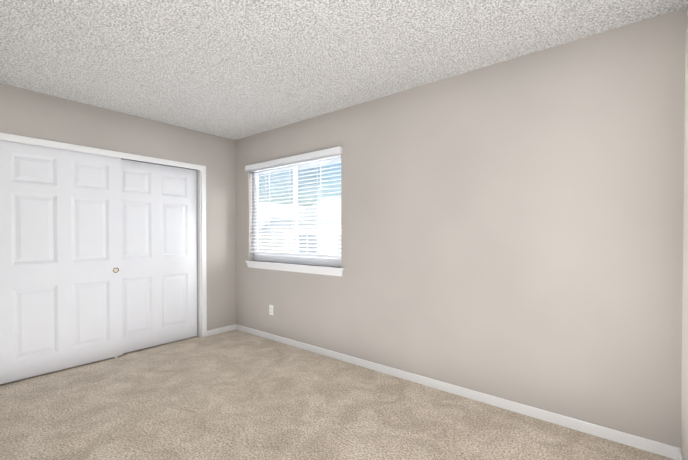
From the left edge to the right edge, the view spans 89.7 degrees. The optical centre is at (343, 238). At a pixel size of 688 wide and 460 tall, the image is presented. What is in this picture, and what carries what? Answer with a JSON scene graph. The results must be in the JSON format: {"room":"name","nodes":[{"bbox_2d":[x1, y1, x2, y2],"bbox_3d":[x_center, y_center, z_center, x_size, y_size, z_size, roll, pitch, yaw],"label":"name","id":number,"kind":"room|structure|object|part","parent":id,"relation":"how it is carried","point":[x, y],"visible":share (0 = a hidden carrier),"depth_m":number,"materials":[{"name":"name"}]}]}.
{"room":"empty bedroom","nodes":[
{"label":"empty bedroom","id":0,"kind":"room"},
{"bbox_2d":[0,83,235,330],"bbox_3d":[-2.533,-0.032,3.162,0.120,2.440,3.780,1,1,39],"label":"wall","id":1,"kind":"structure","parent":0,"point":[29,113],"depth_m":3.78,"materials":[{"name":"paint"}]},
{"bbox_2d":[0,140,122,383],"bbox_3d":[-2.526,0.187,3.123,0.035,1.975,0.916,1,1,39],"label":"closet door","id":2,"kind":"structure","parent":1,"relation":"in","point":[61,307],"depth_m":3.08,"materials":[{"name":"white wood"}]},
{"bbox_2d":[112,267,119,272],"bbox_3d":[-2.259,0.313,3.426,0.003,0.065,0.065,1,1,39],"label":"door pull","id":3,"kind":"object","parent":2,"relation":"attached to","point":[115,269],"visible":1,"depth_m":3.42,"materials":[{"name":"gold"}]},
{"bbox_2d":[0,133,205,170],"bbox_3d":[-2.247,-0.828,3.399,0.014,0.057,1.893,1,1,39],"label":"trim","id":4,"kind":"structure","parent":1,"relation":"attached to","point":[40,142],"depth_m":3.25,"materials":[{"name":"white wood"}]},
{"bbox_2d":[121,158,194,169],"bbox_3d":[-2.295,-0.829,3.438,0.101,0.033,1.757,1,1,39],"label":"trim","id":5,"kind":"structure","parent":1,"relation":"attached to","point":[158,164],"depth_m":3.81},
{"bbox_2d":[121,159,196,352],"bbox_3d":[-2.055,0.179,3.781,0.035,1.975,0.916,1,1,39],"label":"closet door","id":6,"kind":"structure","parent":1,"relation":"in","point":[159,254],"depth_m":3.78,"materials":[{"name":"white wood"}]},
{"bbox_2d":[197,170,206,336],"bbox_3d":[-1.720,0.179,4.159,0.128,1.995,0.067,1,1,39],"label":"door frame","id":7,"kind":"structure","parent":1,"relation":"attached to","point":[201,283],"depth_m":4.12,"materials":[{"name":"white wood"}]},
{"bbox_2d":[207,324,235,335],"bbox_3d":[-1.529,1.141,4.317,0.012,0.066,0.398,1,1,39],"label":"baseboard","id":8,"kind":"structure","parent":1,"relation":"attached to","point":[220,330],"depth_m":4.31,"materials":[{"name":"white wood"}]},
{"bbox_2d":[0,329,675,459],"bbox_3d":[-1.174,1.262,2.083,5.170,0.120,3.780,1,1,39],"label":"floor","id":9,"kind":"structure","parent":0,"point":[235,394],"depth_m":2.34,"materials":[{"name":"carpet"}]},
{"bbox_2d":[0,0,687,139],"bbox_3d":[-1.174,-1.298,2.051,5.170,0.120,3.780,1,1,39],"label":"ceiling","id":10,"kind":"structure","parent":0,"point":[234,69],"depth_m":2.25,"materials":[{"name":"white paint"}]},
{"bbox_2d":[235,8,685,448],"bbox_3d":[0.312,-0.032,3.194,4.270,2.440,0.160,1,1,39],"label":"wall","id":11,"kind":"structure","parent":0,"point":[511,229],"depth_m":2.38,"materials":[{"name":"paint"}]},
{"bbox_2d":[269,305,272,314],"bbox_3d":[-0.848,0.833,4.031,0.070,0.115,0.008,1,1,39],"label":"electrical outlet","id":12,"kind":"object","parent":11,"relation":"attached to","point":[270,309],"visible":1,"depth_m":4.03,"materials":[{"name":"plastic"}]},
{"bbox_2d":[245,146,341,170],"bbox_3d":[-0.617,-0.861,3.802,1.513,0.062,0.044,1,1,39],"label":"window valance","id":13,"kind":"object","parent":11,"relation":"attached to","point":[321,153],"visible":0.98,"depth_m":3.69,"materials":[{"name":"white wood"}]},
{"bbox_2d":[245,261,344,269],"bbox_3d":[-0.591,0.287,3.844,1.566,0.014,0.097,1,1,39],"label":"window sill","id":14,"kind":"structure","parent":11,"relation":"attached to","point":[305,265],"depth_m":3.75,"materials":[{"name":"white wood"}]},
{"bbox_2d":[247,153,342,275],"bbox_3d":[-0.569,-0.249,3.865,1.536,1.222,0.146,1,1,39],"label":"window","id":15,"kind":"structure","parent":11,"relation":"in","point":[281,230],"depth_m":3.88,"materials":[{"name":"white plastic"}]},
{"bbox_2d":[251,173,251,226],"bbox_3d":[-1.140,-0.472,4.251,0.011,0.665,0.010,1,1,39],"label":"blind wand","id":16,"kind":"object","parent":15,"relation":"hanging from","point":[251,199],"visible":1,"depth_m":4.25,"materials":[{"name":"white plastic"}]},
{"bbox_2d":[269,170,269,251],"bbox_3d":[-0.882,-0.332,4.092,0.002,0.983,0.002,1,1,39],"label":"blind cord","id":17,"kind":"object","parent":15,"relation":"hanging from","point":[269,170],"depth_m":4.09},
{"bbox_3d":[-0.810,-0.314,4.096,0.742,1.022,0.024,1,1,39],"label":"window sash","id":18,"kind":"part","parent":15,"relation":"part of","materials":[{"name":"white plastic"}]},
{"bbox_3d":[-0.810,-0.314,4.096,0.682,0.962,0.004,1,1,39],"label":"sash glass","id":19,"kind":"part","parent":15,"relation":"part of","materials":[{"name":"clear glass"}]},
{"bbox_2d":[293,165,293,252],"bbox_3d":[-0.560,-0.328,3.833,0.002,0.983,0.002,1,1,39],"label":"blind cord","id":20,"kind":"object","parent":15,"relation":"hanging from","point":[293,208],"depth_m":3.83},
{"bbox_3d":[-0.608,0.328,3.824,1.536,0.068,0.021,1,1,39],"label":"window apron","id":21,"kind":"part","parent":15,"relation":"part of","materials":[{"name":"white wood"}]},
{"bbox_3d":[-0.584,-0.838,3.844,1.469,0.040,0.054,1,1,39],"label":"window blind head rail","id":22,"kind":"part","parent":15,"relation":"part of","materials":[{"name":"white plastic"}]},
{"bbox_3d":[-0.583,0.171,3.857,1.469,0.026,0.052,1,1,39],"label":"window blind bottom rail","id":23,"kind":"part","parent":15,"relation":"part of","materials":[{"name":"white plastic"}]},
{"bbox_2d":[317,191,317,254],"bbox_3d":[-0.277,-0.325,3.570,0.007,0.983,0.002,1,1,39],"label":"blind cord","id":24,"kind":"object","parent":15,"relation":"hanging from","point":[317,191],"depth_m":3.57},
{"bbox_3d":[-0.278,-0.309,3.702,0.742,1.022,0.024,1,1,39],"label":"window sash","id":25,"kind":"part","parent":15,"relation":"part of","materials":[{"name":"white plastic"}]},
{"bbox_3d":[-0.278,-0.309,3.702,0.682,0.962,0.004,1,1,39],"label":"sash glass","id":26,"kind":"part","parent":15,"relation":"part of","materials":[{"name":"clear glass"}]},
{"bbox_2d":[320,160,320,253],"bbox_3d":[-0.236,-0.325,3.572,0.002,0.983,0.002,1,1,39],"label":"blind cord","id":27,"kind":"object","parent":15,"relation":"hanging from","point":[320,160],"depth_m":3.61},
{"bbox_2d":[236,324,679,459],"bbox_3d":[0.211,1.155,3.179,4.150,0.066,0.013,1,1,39],"label":"baseboard","id":28,"kind":"structure","parent":11,"relation":"attached to","point":[659,448],"depth_m":2.45,"materials":[{"name":"white wood"}]},
{"bbox_2d":[681,2,687,459],"bbox_3d":[0.742,0.002,0.421,0.120,2.440,3.620,1,1,39],"label":"wall","id":29,"kind":"structure","parent":0,"point":[684,412],"depth_m":1.80,"materials":[{"name":"paint"}]},
{"bbox_2d":[677,449,683,459],"bbox_3d":[0.724,1.188,0.519,0.013,0.066,3.487,1,1,39],"label":"baseboard","id":30,"kind":"structure","parent":29,"relation":"attached to","point":[680,457],"depth_m":1.83,"materials":[{"name":"white wood"}]},
{"label":"outside","id":31,"kind":"structure","parent":0,"visible":0},
{"bbox_3d":[11.123,3.791,43.974,90.000,0.200,75.840,1,1,39],"label":"yard","id":32,"kind":"structure","parent":31,"visible":0},
{"bbox_2d":[315,197,340,254],"bbox_3d":[2.905,0.696,18.991,10.400,6.600,8.900,1,1,39],"label":"building","id":33,"kind":"structure","parent":32,"relation":"on","point":[333,223],"depth_m":17.01,"materials":[{"name":"white"}]}
]}

